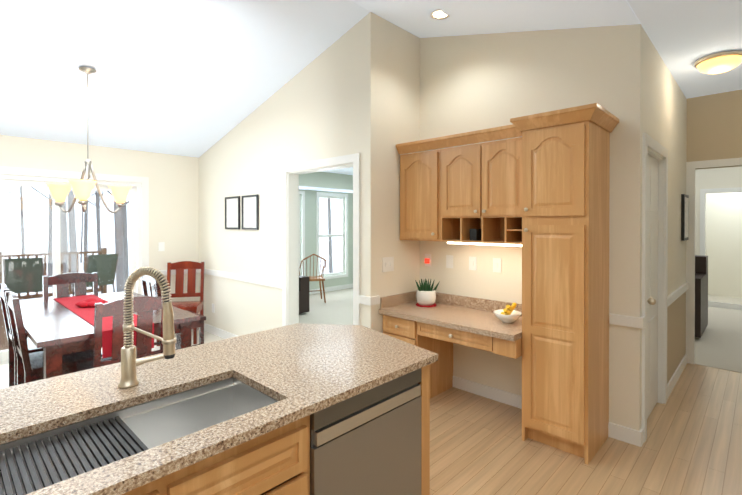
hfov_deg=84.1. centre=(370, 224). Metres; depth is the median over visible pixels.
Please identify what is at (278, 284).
trim
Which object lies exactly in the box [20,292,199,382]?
dining table
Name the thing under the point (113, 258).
patio chair
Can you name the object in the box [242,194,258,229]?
picture frame
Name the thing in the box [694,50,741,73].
hall light
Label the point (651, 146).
door frame
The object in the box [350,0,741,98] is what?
ceiling
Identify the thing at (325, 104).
wall
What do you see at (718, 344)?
floor
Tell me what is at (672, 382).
baseboard
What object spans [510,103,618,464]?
pantry cabinet
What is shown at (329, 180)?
wall
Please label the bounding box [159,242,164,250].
switch plate
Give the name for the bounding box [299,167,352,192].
ceiling
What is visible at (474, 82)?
wall
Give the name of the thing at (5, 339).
deck
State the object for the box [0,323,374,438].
island countertop
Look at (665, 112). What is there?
wall
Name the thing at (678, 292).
trim
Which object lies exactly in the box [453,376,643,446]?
baseboard
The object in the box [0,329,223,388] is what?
floor
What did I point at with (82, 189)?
chandelier
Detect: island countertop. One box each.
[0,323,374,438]
[26,331,437,494]
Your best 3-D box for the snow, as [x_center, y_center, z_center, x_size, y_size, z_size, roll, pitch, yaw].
[-27.446,2.633,26.315,63.800,0.100,90.000,0,0,44]
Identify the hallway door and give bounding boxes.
[647,155,657,417]
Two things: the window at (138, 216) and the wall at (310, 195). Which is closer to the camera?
the window at (138, 216)
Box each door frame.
[282,153,359,325]
[642,133,667,442]
[686,157,741,363]
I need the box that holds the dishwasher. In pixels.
[310,368,420,494]
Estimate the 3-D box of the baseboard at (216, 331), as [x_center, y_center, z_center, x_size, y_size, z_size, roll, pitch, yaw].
[-1.719,1.433,5.184,2.110,0.100,0.014,0,0,44]
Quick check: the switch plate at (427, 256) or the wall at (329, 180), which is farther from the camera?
the wall at (329, 180)
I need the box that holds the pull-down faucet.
[118,266,175,387]
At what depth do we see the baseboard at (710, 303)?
7.25 m
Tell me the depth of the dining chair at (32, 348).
3.56 m
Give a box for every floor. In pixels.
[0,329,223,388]
[299,288,352,324]
[430,363,741,494]
[695,295,741,372]
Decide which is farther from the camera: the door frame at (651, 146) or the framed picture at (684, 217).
the framed picture at (684, 217)
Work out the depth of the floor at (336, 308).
7.15 m
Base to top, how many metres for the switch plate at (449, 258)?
0.120 m
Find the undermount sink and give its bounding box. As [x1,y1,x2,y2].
[0,377,277,494]
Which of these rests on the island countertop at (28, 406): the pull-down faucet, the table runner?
the pull-down faucet
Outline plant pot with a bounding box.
[415,278,439,306]
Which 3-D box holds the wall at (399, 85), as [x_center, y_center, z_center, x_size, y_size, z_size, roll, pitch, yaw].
[0.278,-0.196,3.929,0.120,3.370,0.700,0,0,44]
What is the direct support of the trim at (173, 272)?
attached to the wall at (174, 203)
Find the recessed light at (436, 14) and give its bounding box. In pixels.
[430,9,449,19]
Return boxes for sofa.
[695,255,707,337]
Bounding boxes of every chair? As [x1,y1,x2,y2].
[0,284,42,386]
[3,257,46,292]
[5,291,101,384]
[42,272,101,354]
[73,253,118,295]
[76,296,163,370]
[140,275,205,351]
[157,261,204,345]
[299,254,325,302]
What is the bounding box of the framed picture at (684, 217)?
[681,194,688,240]
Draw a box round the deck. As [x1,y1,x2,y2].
[0,248,106,350]
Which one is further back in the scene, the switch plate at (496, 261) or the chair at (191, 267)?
the chair at (191, 267)
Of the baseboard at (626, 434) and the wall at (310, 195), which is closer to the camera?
the baseboard at (626, 434)
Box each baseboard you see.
[204,323,237,338]
[309,284,352,294]
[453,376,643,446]
[667,354,686,398]
[708,301,741,309]
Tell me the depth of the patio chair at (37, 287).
6.94 m
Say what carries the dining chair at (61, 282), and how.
on the floor at (4, 368)
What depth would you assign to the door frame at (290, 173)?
4.39 m
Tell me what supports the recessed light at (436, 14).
in the ceiling at (466, 17)
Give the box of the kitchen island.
[0,367,429,494]
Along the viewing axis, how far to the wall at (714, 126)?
4.28 m
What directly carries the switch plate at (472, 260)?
attached to the wall at (474, 82)
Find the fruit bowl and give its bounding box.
[493,303,521,322]
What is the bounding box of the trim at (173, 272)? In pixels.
[159,269,197,274]
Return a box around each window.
[0,166,148,364]
[299,191,347,279]
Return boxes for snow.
[0,239,340,302]
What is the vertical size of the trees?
16.984 m
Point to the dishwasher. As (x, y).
(367, 442)
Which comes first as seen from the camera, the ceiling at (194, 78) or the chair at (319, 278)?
the ceiling at (194, 78)
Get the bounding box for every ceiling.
[0,0,370,156]
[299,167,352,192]
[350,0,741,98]
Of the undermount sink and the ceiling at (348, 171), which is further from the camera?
the ceiling at (348, 171)
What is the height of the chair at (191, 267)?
0.995 m
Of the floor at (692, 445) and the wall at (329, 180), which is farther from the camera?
the wall at (329, 180)
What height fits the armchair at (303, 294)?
0.760 m
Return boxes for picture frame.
[225,196,239,228]
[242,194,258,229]
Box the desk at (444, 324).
[379,290,521,398]
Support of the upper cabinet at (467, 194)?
attached to the wall at (474, 82)
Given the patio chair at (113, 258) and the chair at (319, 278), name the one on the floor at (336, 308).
the chair at (319, 278)
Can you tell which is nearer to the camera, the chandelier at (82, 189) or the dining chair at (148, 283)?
the chandelier at (82, 189)
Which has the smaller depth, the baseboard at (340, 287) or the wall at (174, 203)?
the wall at (174, 203)
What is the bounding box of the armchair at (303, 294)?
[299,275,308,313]
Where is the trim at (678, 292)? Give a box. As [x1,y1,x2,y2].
[667,282,687,306]
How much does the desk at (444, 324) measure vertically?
0.850 m
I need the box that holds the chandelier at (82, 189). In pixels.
[45,66,131,212]
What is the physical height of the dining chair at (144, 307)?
0.995 m
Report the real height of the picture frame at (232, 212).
0.410 m
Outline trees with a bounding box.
[0,185,332,296]
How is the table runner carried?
on the dining table at (55, 330)
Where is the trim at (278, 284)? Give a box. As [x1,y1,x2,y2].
[198,268,281,288]
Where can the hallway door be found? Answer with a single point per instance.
(652, 320)
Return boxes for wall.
[0,135,198,313]
[199,12,379,335]
[299,172,352,189]
[299,189,352,289]
[380,17,419,332]
[420,24,643,430]
[644,30,686,383]
[687,90,741,169]
[695,166,741,297]
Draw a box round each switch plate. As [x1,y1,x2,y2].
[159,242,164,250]
[382,257,393,271]
[425,254,430,265]
[446,255,452,267]
[469,256,476,270]
[493,258,500,272]
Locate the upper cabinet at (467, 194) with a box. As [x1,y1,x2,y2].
[396,124,521,246]
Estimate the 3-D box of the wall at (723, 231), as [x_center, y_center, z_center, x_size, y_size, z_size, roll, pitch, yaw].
[6.926,0.031,6.693,5.840,2.890,0.120,0,0,44]
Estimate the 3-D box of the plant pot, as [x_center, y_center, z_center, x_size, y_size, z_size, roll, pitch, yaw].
[0.490,0.617,3.783,0.235,0.243,0.213,0,0,44]
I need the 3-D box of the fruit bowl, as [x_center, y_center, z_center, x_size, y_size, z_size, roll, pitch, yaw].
[1.045,0.670,3.144,0.210,0.144,0.210,0,0,44]
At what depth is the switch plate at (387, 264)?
3.70 m
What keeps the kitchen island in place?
on the floor at (692, 445)
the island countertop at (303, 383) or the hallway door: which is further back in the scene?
the hallway door
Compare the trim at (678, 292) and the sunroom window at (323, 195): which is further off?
the sunroom window at (323, 195)
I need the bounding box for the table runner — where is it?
[54,294,153,357]
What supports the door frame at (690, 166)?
attached to the wall at (714, 126)
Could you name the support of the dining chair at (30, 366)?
on the floor at (4, 368)
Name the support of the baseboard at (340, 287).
attached to the wall at (310, 195)

